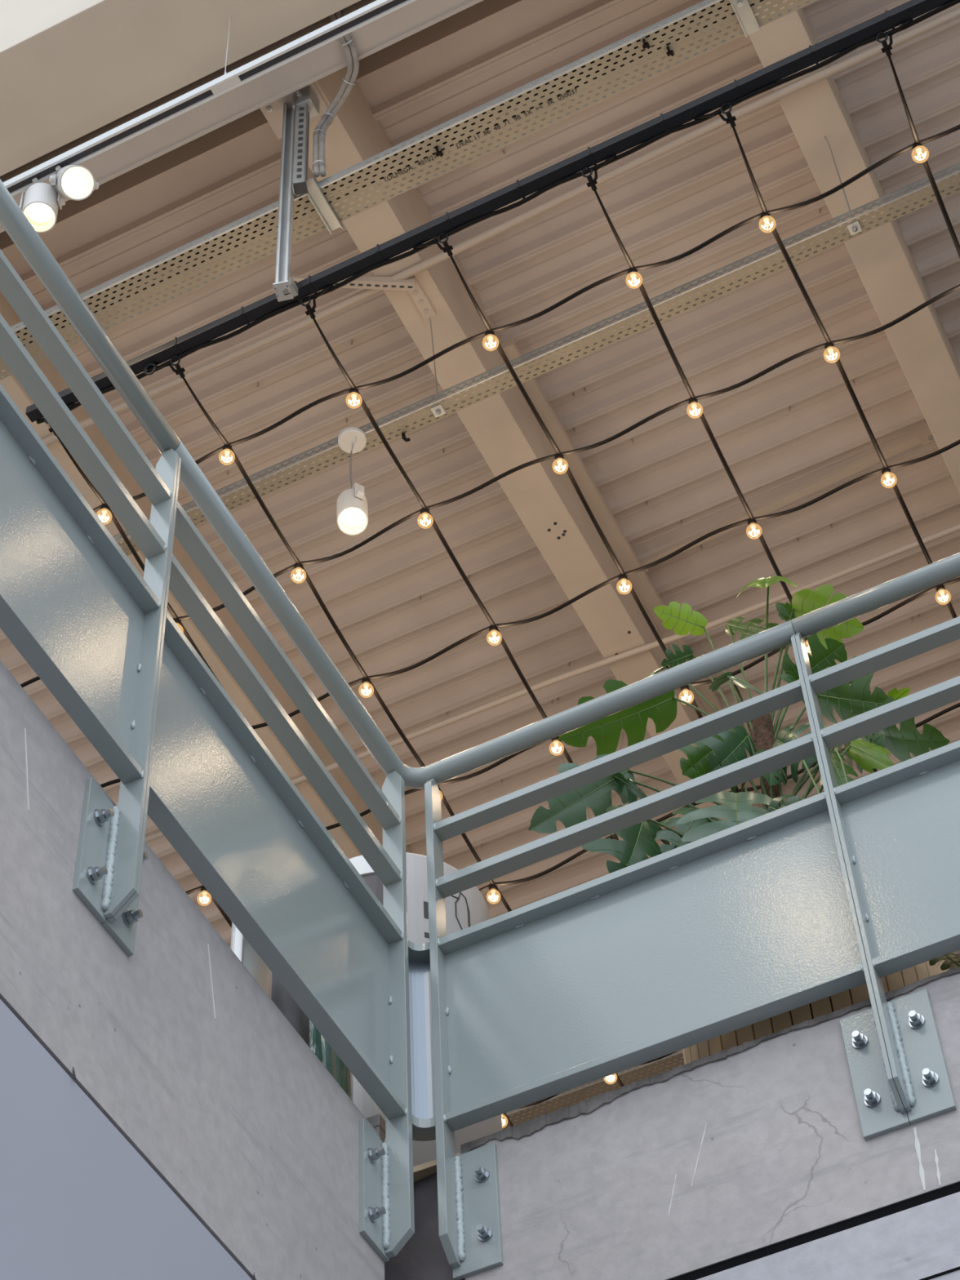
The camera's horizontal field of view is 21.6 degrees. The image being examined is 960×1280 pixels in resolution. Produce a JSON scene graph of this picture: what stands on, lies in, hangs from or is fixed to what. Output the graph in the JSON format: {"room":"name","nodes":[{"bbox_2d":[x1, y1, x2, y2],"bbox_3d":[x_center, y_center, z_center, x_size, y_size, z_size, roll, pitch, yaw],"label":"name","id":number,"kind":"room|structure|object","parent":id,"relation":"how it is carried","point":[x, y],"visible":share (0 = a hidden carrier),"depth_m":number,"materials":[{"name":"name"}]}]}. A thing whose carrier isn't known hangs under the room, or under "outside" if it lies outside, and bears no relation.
{"room":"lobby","nodes":[
{"label":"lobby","id":0,"kind":"room"},
{"bbox_2d":[0,999,255,1279],"bbox_3d":[-1.615,0.816,0.493,0.294,5.355,6.470,-22,-54,14],"label":"ceiling","id":1,"kind":"structure","parent":0,"point":[78,1202],"depth_m":3.70,"materials":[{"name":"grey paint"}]},
{"bbox_2d":[0,0,483,233],"bbox_3d":[-1.433,-1.482,7.836,12.000,0.568,0.124,-22,-54,14],"label":"trim","id":2,"kind":"structure","parent":0,"point":[412,18],"depth_m":7.43,"materials":[{"name":"white metal"}]},
{"bbox_2d":[312,13,353,177],"bbox_3d":[-0.415,-1.582,7.253,0.099,0.563,0.307,5,-52,-7],"label":"conduit","id":3,"kind":"object","parent":2,"relation":"attached to","point":[347,49],"visible":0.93,"depth_m":7.33,"materials":[{"name":"grey metal"}]},
{"bbox_2d":[311,10,359,177],"bbox_3d":[-0.404,-1.577,7.255,0.108,0.563,0.317,9,-53,-10],"label":"conduit","id":4,"kind":"object","parent":2,"relation":"attached to","point":[322,167],"visible":0.96,"depth_m":7.33,"materials":[{"name":"grey metal"}]},
{"bbox_2d":[0,0,959,1128],"bbox_3d":[0.622,1.533,10.787,12.400,0.300,10.260,-22,-54,14],"label":"ceiling","id":5,"kind":"structure","parent":0,"point":[398,599],"depth_m":8.71,"materials":[{"name":"beige paint"}]},
{"bbox_2d":[0,0,360,176],"bbox_3d":[-1.557,-1.716,7.733,12.000,0.750,0.337,-22,-54,14],"label":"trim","id":6,"kind":"structure","parent":5,"relation":"attached to","point":[69,69],"depth_m":7.31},
{"bbox_2d":[3,0,416,195],"bbox_3d":[-0.620,-1.689,7.043,4.400,0.460,0.036,-22,-54,14],"label":"track","id":7,"kind":"object","parent":6,"relation":"hanging from","point":[377,9],"visible":1,"depth_m":6.90,"materials":[{"name":"white metal"}]},
{"bbox_2d":[19,177,65,232],"bbox_3d":[-1.218,-1.211,7.002,0.096,0.165,0.115,34,-61,-26],"label":"spot lamp","id":8,"kind":"object","parent":7,"relation":"attached to","point":[40,203],"visible":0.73,"depth_m":6.96,"materials":[{"name":"white metal"}]},
{"bbox_2d":[48,164,98,200],"bbox_3d":[-1.124,-1.273,6.986,0.137,0.173,0.141,11,-53,-11],"label":"spot lamp","id":9,"kind":"object","parent":7,"relation":"attached to","point":[73,182],"visible":1,"depth_m":6.95,"materials":[{"name":"white metal"}]},
{"bbox_2d":[0,290,583,1121],"bbox_3d":[0.315,2.023,10.718,0.157,0.450,9.530,-22,-54,14],"label":"roof beam","id":10,"kind":"structure","parent":5,"relation":"attached to","point":[11,384],"depth_m":8.94,"materials":[{"name":"beige wood"}]},
{"bbox_2d":[308,66,764,821],"bbox_3d":[1.558,1.511,10.376,0.212,0.452,9.530,-22,-54,14],"label":"roof beam","id":11,"kind":"structure","parent":5,"relation":"attached to","point":[503,426],"depth_m":8.42,"materials":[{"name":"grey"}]},
{"bbox_2d":[259,82,328,302],"bbox_3d":[-0.534,-1.254,7.109,0.180,1.100,0.130,-22,-54,14],"label":"hanger","id":12,"kind":"object","parent":11,"relation":"hanging from","point":[279,113],"visible":0.73,"depth_m":7.12,"materials":[{"name":"metal"}]},
{"bbox_2d":[25,0,959,424],"bbox_3d":[0.207,-1.209,6.582,3.245,0.069,0.050,-22,-54,14],"label":"metal beam","id":13,"kind":"structure","parent":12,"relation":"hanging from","point":[768,77],"depth_m":6.60,"materials":[{"name":"black metal"}]},
{"bbox_2d":[48,402,513,1126],"bbox_3d":[-0.468,0.637,7.815,0.099,0.296,3.362,-21,-54,13],"label":"string","id":14,"kind":"object","parent":13,"relation":"hanging from","point":[123,535],"visible":0.29,"depth_m":7.17,"materials":[{"name":"black"}]},
{"bbox_2d":[96,503,111,524],"bbox_3d":[-1.058,-0.357,7.104,0.045,0.076,0.045,5,-52,-7],"label":"bulb","id":15,"kind":"object","parent":14,"relation":"hanging from","point":[104,508],"visible":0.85,"depth_m":7.10,"materials":[{"name":"clear glass"}]},
{"bbox_2d":[100,503,109,514],"bbox_3d":[-1.059,-0.370,7.122,0.025,0.032,0.025,5,-52,-7],"label":"socket","id":16,"kind":"object","parent":15,"relation":"attached to","point":[104,508],"depth_m":7.11,"materials":[{"name":"black plastic"}]},
{"bbox_2d":[20,284,959,687],"bbox_3d":[0.038,-0.437,7.107,3.674,0.104,0.040,-22,-54,14],"label":"string lights","id":17,"kind":"object","parent":14,"relation":"attached to","point":[922,306],"visible":0.77,"depth_m":7.02,"materials":[{"name":"black plastic"}]},
{"bbox_2d":[189,867,235,932],"bbox_3d":[-0.777,0.911,7.981,0.020,0.256,3.040,-22,-54,14],"label":"string","id":18,"kind":"object","parent":17,"relation":"attached to","point":[227,918],"visible":0.03,"depth_m":7.94,"materials":[{"name":"black"}]},
{"bbox_2d":[196,885,211,906],"bbox_3d":[-0.860,0.797,7.873,0.045,0.076,0.045,29,-58,-23],"label":"bulb","id":19,"kind":"object","parent":18,"relation":"hanging from","point":[204,891],"visible":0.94,"depth_m":7.86,"materials":[{"name":"clear glass"}]},
{"bbox_2d":[93,124,959,512],"bbox_3d":[0.053,-0.840,6.839,3.279,0.109,0.047,-22,-54,14],"label":"string lights","id":20,"kind":"object","parent":14,"relation":"attached to","point":[944,133],"visible":0.78,"depth_m":6.78,"materials":[{"name":"black plastic"}]},
{"bbox_2d":[99,439,959,787],"bbox_3d":[0.056,-0.030,7.364,4.109,0.122,0.035,-21,-54,14],"label":"string lights","id":21,"kind":"object","parent":14,"relation":"attached to","point":[957,442],"visible":0.67,"depth_m":7.28,"materials":[{"name":"black plastic"}]},
{"bbox_2d":[185,577,959,894],"bbox_3d":[0.257,0.299,7.597,4.107,0.110,0.085,-21,-54,13],"label":"string lights","id":22,"kind":"object","parent":14,"relation":"attached to","point":[957,580],"visible":0.38,"depth_m":7.49,"materials":[{"name":"black plastic"}]},
{"bbox_2d":[515,1050,678,1109],"bbox_3d":[0.429,1.420,8.342,2.450,0.079,0.035,-22,-54,14],"label":"string lights","id":23,"kind":"object","parent":14,"relation":"attached to","point":[664,1056],"visible":0.02,"depth_m":8.37,"materials":[{"name":"black plastic"}]},
{"bbox_2d":[146,364,623,1087],"bbox_3d":[-0.126,0.480,7.715,0.100,0.286,3.329,-22,-54,14],"label":"string","id":24,"kind":"object","parent":13,"relation":"hanging from","point":[179,370],"visible":0.66,"depth_m":7.31,"materials":[{"name":"black"}]},
{"bbox_2d":[218,444,235,465],"bbox_3d":[-0.703,-0.517,7.006,0.045,0.076,0.045,11,-53,-11],"label":"bulb","id":25,"kind":"object","parent":24,"relation":"hanging from","point":[227,449],"visible":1,"depth_m":7.00,"materials":[{"name":"clear glass"}]},
{"bbox_2d":[222,444,231,455],"bbox_3d":[-0.704,-0.531,7.023,0.025,0.032,0.025,11,-53,-11],"label":"socket","id":26,"kind":"object","parent":25,"relation":"attached to","point":[227,449],"depth_m":7.01,"materials":[{"name":"black plastic"}]},
{"bbox_2d":[290,562,306,583],"bbox_3d":[-0.520,-0.194,7.223,0.045,0.076,0.045,-28,-56,18],"label":"bulb","id":27,"kind":"object","parent":24,"relation":"hanging from","point":[298,569],"visible":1,"depth_m":7.21,"materials":[{"name":"clear glass"}]},
{"bbox_2d":[358,676,373,697],"bbox_3d":[-0.336,0.139,7.447,0.045,0.076,0.045,6,-52,-7],"label":"bulb","id":28,"kind":"object","parent":24,"relation":"hanging from","point":[366,681],"visible":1,"depth_m":7.44,"materials":[{"name":"clear glass"}]},
{"bbox_2d":[362,676,370,688],"bbox_3d":[-0.337,0.125,7.465,0.025,0.032,0.025,6,-52,-7],"label":"socket","id":29,"kind":"object","parent":28,"relation":"attached to","point":[366,681],"depth_m":7.45,"materials":[{"name":"black plastic"}]},
{"bbox_2d":[486,883,500,904],"bbox_3d":[0.042,0.793,7.889,0.045,0.076,0.045,1,-52,-4],"label":"bulb","id":30,"kind":"object","parent":24,"relation":"hanging from","point":[492,887],"visible":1,"depth_m":7.88,"materials":[{"name":"clear glass"}]},
{"bbox_2d":[305,284,618,839],"bbox_3d":[0.257,0.335,7.625,0.099,0.278,3.367,-21,-54,13],"label":"string","id":31,"kind":"object","parent":13,"relation":"hanging from","point":[310,311],"visible":0.5,"depth_m":7.15,"materials":[{"name":"black"}]},
{"bbox_2d":[346,387,362,408],"bbox_3d":[-0.346,-0.666,6.917,0.045,0.076,0.045,17,-55,-16],"label":"bulb","id":32,"kind":"object","parent":31,"relation":"hanging from","point":[353,393],"visible":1,"depth_m":6.90,"materials":[{"name":"clear glass"}]},
{"bbox_2d":[349,387,358,398],"bbox_3d":[-0.346,-0.680,6.934,0.025,0.032,0.025,17,-55,-16],"label":"socket","id":33,"kind":"object","parent":32,"relation":"attached to","point":[353,393],"depth_m":6.92,"materials":[{"name":"black plastic"}]},
{"bbox_2d":[417,507,433,528],"bbox_3d":[-0.155,-0.346,7.131,0.045,0.076,0.045,-21,-54,14],"label":"bulb","id":34,"kind":"object","parent":31,"relation":"hanging from","point":[424,513],"visible":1,"depth_m":7.12,"materials":[{"name":"clear glass"}]},
{"bbox_2d":[420,507,429,518],"bbox_3d":[-0.156,-0.360,7.149,0.025,0.032,0.025,-21,-54,14],"label":"socket","id":35,"kind":"object","parent":34,"relation":"attached to","point":[424,513],"depth_m":7.14,"materials":[{"name":"black plastic"}]},
{"bbox_2d":[486,625,502,645],"bbox_3d":[0.041,-0.015,7.356,0.045,0.076,0.045,12,-53,-12],"label":"bulb","id":36,"kind":"object","parent":31,"relation":"hanging from","point":[493,628],"visible":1,"depth_m":7.34,"materials":[{"name":"clear glass"}]},
{"bbox_2d":[549,736,564,755],"bbox_3d":[0.229,0.315,7.578,0.045,0.076,0.045,-27,-55,17],"label":"bulb","id":37,"kind":"object","parent":31,"relation":"hanging from","point":[555,741],"visible":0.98,"depth_m":7.56,"materials":[{"name":"clear glass"}]},
{"bbox_2d":[478,702,959,892],"bbox_3d":[0.237,0.690,7.860,3.670,0.095,0.035,-22,-54,14],"label":"string lights","id":38,"kind":"object","parent":31,"relation":"attached to","point":[957,705],"visible":0.2,"depth_m":7.78,"materials":[{"name":"black plastic"}]},
{"bbox_2d":[413,241,738,792],"bbox_3d":[0.615,0.188,7.532,0.100,0.270,3.370,-22,-54,14],"label":"string","id":39,"kind":"object","parent":13,"relation":"hanging from","point":[446,248],"visible":0.55,"depth_m":7.04,"materials":[{"name":"black"}]},
{"bbox_2d":[482,329,498,351],"bbox_3d":[0.028,-0.814,6.829,0.045,0.076,0.045,24,-57,-20],"label":"bulb","id":40,"kind":"object","parent":39,"relation":"hanging from","point":[490,336],"visible":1,"depth_m":6.82,"materials":[{"name":"clear glass"}]},
{"bbox_2d":[485,329,494,341],"bbox_3d":[0.027,-0.827,6.846,0.025,0.032,0.025,24,-57,-20],"label":"socket","id":41,"kind":"object","parent":40,"relation":"attached to","point":[490,335],"depth_m":6.83,"materials":[{"name":"black plastic"}]},
{"bbox_2d":[551,453,568,474],"bbox_3d":[0.223,-0.494,7.044,0.045,0.076,0.045,-15,-53,9],"label":"bulb","id":42,"kind":"object","parent":39,"relation":"hanging from","point":[559,459],"visible":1,"depth_m":7.03,"materials":[{"name":"clear glass"}]},
{"bbox_2d":[555,453,564,464],"bbox_3d":[0.222,-0.508,7.061,0.025,0.032,0.025,-15,-53,9],"label":"socket","id":43,"kind":"object","parent":42,"relation":"attached to","point":[559,459],"depth_m":7.05,"materials":[{"name":"black plastic"}]},
{"bbox_2d":[616,573,631,594],"bbox_3d":[0.415,-0.163,7.268,0.045,0.076,0.045,18,-55,-16],"label":"bulb","id":44,"kind":"object","parent":39,"relation":"hanging from","point":[623,579],"visible":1,"depth_m":7.26,"materials":[{"name":"clear glass"}]},
{"bbox_2d":[618,573,627,584],"bbox_3d":[0.414,-0.177,7.286,0.025,0.032,0.025,18,-55,-16],"label":"socket","id":45,"kind":"object","parent":44,"relation":"attached to","point":[623,579],"depth_m":7.27,"materials":[{"name":"black plastic"}]},
{"bbox_2d":[679,684,693,704],"bbox_3d":[0.611,0.160,7.487,0.045,0.076,0.045,-20,-54,13],"label":"bulb","id":46,"kind":"object","parent":39,"relation":"hanging from","point":[685,690],"visible":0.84,"depth_m":7.48,"materials":[{"name":"clear glass"}]},
{"bbox_2d":[586,154,877,773],"bbox_3d":[0.903,-0.134,7.322,0.098,0.231,2.945,-20,-54,13],"label":"string","id":47,"kind":"object","parent":13,"relation":"hanging from","point":[592,183],"visible":0.59,"depth_m":6.93,"materials":[{"name":"black"}]},
{"bbox_2d":[626,267,642,288],"bbox_3d":[0.410,-0.969,6.736,0.045,0.076,0.045,30,-59,-24],"label":"bulb","id":48,"kind":"object","parent":47,"relation":"hanging from","point":[633,273],"visible":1,"depth_m":6.72,"materials":[{"name":"clear glass"}]},
{"bbox_2d":[627,267,637,279],"bbox_3d":[0.409,-0.983,6.753,0.025,0.032,0.025,30,-59,-24],"label":"socket","id":49,"kind":"object","parent":48,"relation":"attached to","point":[633,273],"depth_m":6.74,"materials":[{"name":"black plastic"}]},
{"bbox_2d":[686,397,702,418],"bbox_3d":[0.591,-0.642,6.956,0.045,0.076,0.045,-9,-52,5],"label":"bulb","id":50,"kind":"object","parent":47,"relation":"hanging from","point":[693,402],"visible":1,"depth_m":6.94,"materials":[{"name":"clear glass"}]},
{"bbox_2d":[688,397,697,408],"bbox_3d":[0.590,-0.656,6.973,0.025,0.032,0.025,-9,-52,5],"label":"socket","id":51,"kind":"object","parent":50,"relation":"attached to","point":[693,402],"depth_m":6.96,"materials":[{"name":"black plastic"}]},
{"bbox_2d":[746,518,761,538],"bbox_3d":[0.778,-0.319,7.174,0.045,0.076,0.045,25,-57,-20],"label":"bulb","id":52,"kind":"object","parent":47,"relation":"hanging from","point":[752,522],"visible":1,"depth_m":7.16,"materials":[{"name":"clear glass"}]},
{"bbox_2d":[747,518,756,528],"bbox_3d":[0.777,-0.332,7.191,0.025,0.032,0.025,25,-57,-20],"label":"socket","id":53,"kind":"object","parent":52,"relation":"attached to","point":[752,523],"depth_m":7.18,"materials":[{"name":"black plastic"}]},
{"bbox_2d":[693,111,956,618],"bbox_3d":[1.151,-0.443,7.126,0.100,0.194,2.507,-22,-54,14],"label":"string","id":54,"kind":"object","parent":13,"relation":"hanging from","point":[730,119],"visible":0.95,"depth_m":6.88,"materials":[{"name":"black"}]},
{"bbox_2d":[759,212,775,232],"bbox_3d":[0.757,-1.105,6.657,0.045,0.076,0.045,-39,-60,24],"label":"bulb","id":55,"kind":"object","parent":54,"relation":"hanging from","point":[765,216],"visible":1,"depth_m":6.64,"materials":[{"name":"clear glass"}]},
{"bbox_2d":[760,212,769,222],"bbox_3d":[0.756,-1.119,6.674,0.025,0.032,0.025,-39,-60,24],"label":"socket","id":56,"kind":"object","parent":55,"relation":"attached to","point":[765,216],"depth_m":6.66,"materials":[{"name":"black plastic"}]},
{"bbox_2d":[823,342,839,363],"bbox_3d":[0.956,-0.785,6.871,0.045,0.076,0.045,-4,-52,0],"label":"bulb","id":57,"kind":"object","parent":54,"relation":"hanging from","point":[829,347],"visible":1,"depth_m":6.86,"materials":[{"name":"clear glass"}]},
{"bbox_2d":[824,342,834,353],"bbox_3d":[0.956,-0.799,6.889,0.025,0.032,0.025,-4,-52,0],"label":"socket","id":58,"kind":"object","parent":57,"relation":"attached to","point":[829,347],"depth_m":6.88,"materials":[{"name":"black plastic"}]},
{"bbox_2d":[880,467,897,488],"bbox_3d":[1.147,-0.459,7.092,0.045,0.076,0.045,31,-60,-24],"label":"bulb","id":59,"kind":"object","parent":54,"relation":"hanging from","point":[886,473],"visible":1,"depth_m":7.08,"materials":[{"name":"clear glass"}]},
{"bbox_2d":[881,467,891,478],"bbox_3d":[1.147,-0.472,7.110,0.025,0.032,0.025,32,-60,-24],"label":"socket","id":60,"kind":"object","parent":59,"relation":"attached to","point":[886,473],"depth_m":7.10,"materials":[{"name":"black plastic"}]},
{"bbox_2d":[935,584,951,604],"bbox_3d":[1.340,-0.134,7.311,0.045,0.076,0.045,-9,-52,4],"label":"bulb","id":61,"kind":"object","parent":54,"relation":"hanging from","point":[940,588],"visible":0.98,"depth_m":7.30,"materials":[{"name":"clear glass"}]},
{"bbox_2d":[936,584,945,595],"bbox_3d":[1.339,-0.148,7.329,0.025,0.032,0.025,-9,-52,4],"label":"socket","id":62,"kind":"object","parent":61,"relation":"attached to","point":[940,589],"depth_m":7.32,"materials":[{"name":"black plastic"}]},
{"bbox_2d":[880,18,959,257],"bbox_3d":[1.458,-0.771,6.916,0.098,0.158,2.089,-20,-54,13],"label":"string","id":63,"kind":"object","parent":13,"relation":"hanging from","point":[886,47],"visible":1,"depth_m":6.56,"materials":[{"name":"black"}]},
{"bbox_2d":[911,142,928,163],"bbox_3d":[1.142,-1.270,6.556,0.045,0.076,0.045,-32,-57,21],"label":"bulb","id":64,"kind":"object","parent":63,"relation":"hanging from","point":[917,148],"visible":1,"depth_m":6.54,"materials":[{"name":"clear glass"}]},
{"bbox_2d":[912,142,922,153],"bbox_3d":[1.141,-1.284,6.574,0.025,0.032,0.025,-32,-57,21],"label":"socket","id":65,"kind":"object","parent":64,"relation":"attached to","point":[917,147],"depth_m":6.56,"materials":[{"name":"black"}]},
{"bbox_2d":[291,85,342,234],"bbox_3d":[-0.477,-1.397,7.316,0.070,0.574,0.208,-22,-54,14],"label":"support bracket","id":66,"kind":"object","parent":11,"relation":"hanging from","point":[305,104],"visible":1,"depth_m":7.16,"materials":[{"name":"metal"}]},
{"bbox_2d":[290,275,435,319],"bbox_3d":[-0.359,-1.107,7.903,0.490,0.048,0.137,13,-54,-13],"label":"bracket","id":67,"kind":"object","parent":11,"relation":"attached to","point":[411,284],"visible":0.78,"depth_m":7.89,"materials":[{"name":"grey metal"}]},
{"bbox_2d":[428,317,445,417],"bbox_3d":[-0.142,-0.852,7.822,0.034,0.508,0.064,-22,-54,14],"label":"wire","id":68,"kind":"object","parent":11,"relation":"hanging from","point":[437,411],"visible":1,"depth_m":7.65,"materials":[{"name":"metal"}]},
{"bbox_2d":[41,6,959,445],"bbox_3d":[-0.179,-1.172,7.873,5.200,0.028,0.046,-23,-54,15],"label":"conduit pipe","id":69,"kind":"object","parent":11,"relation":"attached to","point":[954,14],"visible":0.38,"depth_m":7.75,"materials":[{"name":"beige"}]},
{"bbox_2d":[144,523,959,843],"bbox_3d":[0.584,0.025,8.853,5.201,0.024,0.044,-21,-54,14],"label":"conduit pipe","id":70,"kind":"object","parent":11,"relation":"attached to","point":[955,528],"visible":0.59,"depth_m":8.85,"materials":[{"name":"beige metal"}]},
{"bbox_2d":[639,426,934,572],"bbox_3d":[1.066,-0.486,8.935,1.203,0.046,0.047,-25,-55,16],"label":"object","id":71,"kind":"structure","parent":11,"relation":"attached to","point":[924,437],"depth_m":8.90,"materials":[{"name":"beige"}]},
{"bbox_2d":[112,162,959,555],"bbox_3d":[0.162,-0.829,7.581,3.700,0.043,0.064,-22,-54,14],"label":"cable tray","id":72,"kind":"object","parent":5,"relation":"attached to","point":[952,188],"visible":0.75,"depth_m":7.51,"materials":[{"name":"metal"}]},
{"bbox_2d":[336,426,368,535],"bbox_3d":[-0.380,-0.468,7.505,0.093,0.478,0.136,-1,-52,-2],"label":"spot lamp","id":73,"kind":"object","parent":72,"relation":"hanging from","point":[352,511],"visible":1,"depth_m":7.36,"materials":[{"name":"white metal"}]},
{"bbox_2d":[748,0,959,493],"bbox_3d":[2.751,1.019,10.048,0.157,0.450,9.530,-22,-54,14],"label":"roof beam","id":74,"kind":"structure","parent":5,"relation":"attached to","point":[886,268],"depth_m":7.93,"materials":[{"name":"beige wood"}]},
{"bbox_2d":[728,0,760,36],"bbox_3d":[0.670,-1.915,6.984,0.044,0.572,0.275,-22,-54,14],"label":"hanger","id":75,"kind":"object","parent":74,"relation":"hanging from","point":[742,9],"visible":1,"depth_m":6.81,"materials":[{"name":"metal"}]},
{"bbox_2d":[0,0,817,380],"bbox_3d":[-0.316,-1.284,7.106,3.314,0.038,0.125,-22,-54,14],"label":"cable tray","id":76,"kind":"object","parent":75,"relation":"hanging from","point":[779,13],"visible":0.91,"depth_m":7.04,"materials":[{"name":"metal"}]},
{"bbox_2d":[16,0,730,340],"bbox_3d":[-0.357,-1.288,7.093,3.150,0.020,0.026,-22,-54,14],"label":"string lights","id":77,"kind":"object","parent":76,"relation":"in","point":[728,4],"visible":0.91,"depth_m":7.04,"materials":[{"name":"black plastic"}]},
{"bbox_2d":[0,0,764,357],"bbox_3d":[-0.348,-1.273,7.105,3.150,0.020,0.026,-22,-54,14],"label":"string lights","id":78,"kind":"object","parent":76,"relation":"in","point":[753,4],"visible":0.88,"depth_m":7.04,"materials":[{"name":"black plastic"}]},
{"bbox_2d":[382,154,436,182],"bbox_3d":[-0.198,-1.320,7.059,0.164,0.001,0.014,-22,-54,14],"label":"print","id":79,"kind":"object","parent":76,"relation":"on","point":[433,154],"depth_m":7.06},
{"bbox_2d":[456,88,576,147],"bbox_3d":[0.102,-1.444,6.977,0.372,0.001,0.014,-22,-54,14],"label":"print","id":80,"kind":"object","parent":76,"relation":"on","point":[529,112],"depth_m":6.98},
{"bbox_2d":[824,136,862,235],"bbox_3d":[1.070,-1.352,7.489,0.034,0.508,0.064,-22,-54,14],"label":"wire","id":81,"kind":"object","parent":74,"relation":"hanging from","point":[854,228],"visible":0.93,"depth_m":7.32,"materials":[{"name":"metal"}]},
{"bbox_2d":[0,660,959,1279],"bbox_3d":[-0.448,2.399,5.599,12.000,0.646,15.500,-22,-54,14],"label":"wall","id":82,"kind":"structure","parent":0,"point":[735,1151],"depth_m":4.45,"materials":[{"name":"concrete"}]},
{"bbox_2d":[0,248,178,923],"bbox_3d":[-0.834,-0.309,4.328,0.065,1.336,0.996,-22,-54,14],"label":"railing panel","id":83,"kind":"object","parent":82,"relation":"on","point":[73,605],"visible":1,"depth_m":4.46,"materials":[{"name":"grey paint"}]},
{"bbox_2d":[0,179,180,453],"bbox_3d":[-0.853,-0.741,4.870,0.048,0.048,0.996,-22,-54,14],"label":"handrail","id":84,"kind":"object","parent":83,"relation":"on","point":[13,220],"visible":1,"depth_m":4.94,"materials":[{"name":"grey metal"}]},
{"bbox_2d":[230,921,272,999],"bbox_3d":[-0.455,0.665,5.011,0.030,0.574,0.124,-22,-54,14],"label":"board","id":85,"kind":"object","parent":82,"relation":"on","point":[246,953],"visible":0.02,"depth_m":5.01,"materials":[{"name":"white plastic"}]},
{"bbox_2d":[101,456,414,1262],"bbox_3d":[-0.394,0.381,4.894,0.065,1.336,0.994,-22,-54,14],"label":"railing panel","id":86,"kind":"object","parent":82,"relation":"on","point":[215,791],"visible":0.94,"depth_m":4.88,"materials":[{"name":"grey paint"}]},
{"bbox_2d":[161,440,795,788],"bbox_3d":[0.023,-0.196,5.343,0.982,0.048,1.070,-22,-54,14],"label":"handrail","id":87,"kind":"object","parent":86,"relation":"attached to","point":[192,477],"visible":0.85,"depth_m":5.55,"materials":[{"name":"grey metal"}]},
{"bbox_2d":[271,973,310,1046],"bbox_3d":[-0.412,0.802,5.074,0.130,0.500,0.141,27,-58,-22],"label":"bag","id":88,"kind":"object","parent":82,"relation":"on","point":[281,997],"visible":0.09,"depth_m":5.07,"materials":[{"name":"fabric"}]},
{"bbox_2d":[309,1020,353,1101],"bbox_3d":[-0.320,0.897,5.166,0.118,0.520,0.162,-22,-54,14],"label":"cushion","id":89,"kind":"object","parent":82,"relation":"on","point":[318,1045],"visible":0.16,"depth_m":5.14,"materials":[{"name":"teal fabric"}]},
{"bbox_2d":[366,1113,385,1142],"bbox_3d":[-0.224,1.067,5.098,0.087,0.196,0.074,-22,-54,14],"label":"box","id":90,"kind":"object","parent":82,"relation":"on","point":[377,1122],"visible":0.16,"depth_m":5.13,"materials":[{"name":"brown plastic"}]},
{"bbox_2d":[348,852,502,1166],"bbox_3d":[-0.192,1.013,5.626,0.470,1.090,0.476,-22,-54,14],"label":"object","id":91,"kind":"object","parent":82,"relation":"on","point":[468,908],"visible":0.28,"depth_m":5.79,"materials":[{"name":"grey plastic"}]},
{"bbox_2d":[424,634,910,1279],"bbox_3d":[0.317,0.584,5.077,0.900,1.352,0.065,-22,-54,14],"label":"railing panel","id":92,"kind":"object","parent":82,"relation":"on","point":[755,920],"visible":0.91,"depth_m":5.02,"materials":[{"name":"grey paint"}]},
{"bbox_2d":[408,940,435,1141],"bbox_3d":[-0.129,0.805,5.109,0.078,0.501,0.074,-22,-54,14],"label":"fluorescent light","id":93,"kind":"object","parent":92,"relation":"attached to","point":[423,1106],"visible":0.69,"depth_m":5.12,"materials":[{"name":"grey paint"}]},
{"bbox_2d":[682,960,948,1064],"bbox_3d":[0.705,0.864,5.133,0.570,0.430,0.570,24,-57,-20],"label":"slatted panel","id":94,"kind":"object","parent":82,"relation":"on","point":[900,979],"visible":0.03,"depth_m":4.91,"materials":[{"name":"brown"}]},
{"bbox_2d":[528,575,959,970],"bbox_3d":[0.593,0.376,5.698,0.961,1.770,0.400,-22,-54,14],"label":"monstera plant","id":95,"kind":"object","parent":94,"relation":"in","point":[726,748],"visible":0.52,"depth_m":5.83,"materials":[{"name":"green plant"}]},
{"bbox_2d":[795,616,959,1124],"bbox_3d":[1.125,0.251,4.855,0.900,1.352,0.065,-22,-54,14],"label":"railing panel","id":96,"kind":"object","parent":82,"relation":"on","point":[898,824],"visible":1,"depth_m":4.90,"materials":[{"name":"grey paint"}]},
{"bbox_2d":[791,552,959,638],"bbox_3d":[1.094,-0.189,5.401,0.900,0.048,0.048,-22,-54,14],"label":"handrail","id":97,"kind":"object","parent":96,"relation":"on","point":[944,570],"visible":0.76,"depth_m":5.45,"materials":[{"name":"grey metal"}]},
{"bbox_2d":[501,949,959,1129],"bbox_3d":[0.463,1.688,9.550,3.011,0.041,0.092,-22,-54,14],"label":"cable tray","id":98,"kind":"object","parent":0,"point":[545,1111],"visible":0.15,"depth_m":9.53,"materials":[{"name":"metal"}]},
{"bbox_2d":[696,1191,959,1279],"bbox_3d":[2.331,2.187,1.859,5.020,5.500,0.286,-22,-54,14],"label":"ceiling","id":99,"kind":"structure","parent":0,"point":[922,1242],"depth_m":4.30,"materials":[{"name":"paint"}]},
{"bbox_2d":[668,1182,959,1279],"bbox_3d":[2.218,0.463,4.012,5.010,0.024,0.233,-22,-54,14],"label":"trim","id":100,"kind":"structure","parent":99,"relation":"on","point":[955,1188],"depth_m":4.38,"materials":[{"name":"black metal"}]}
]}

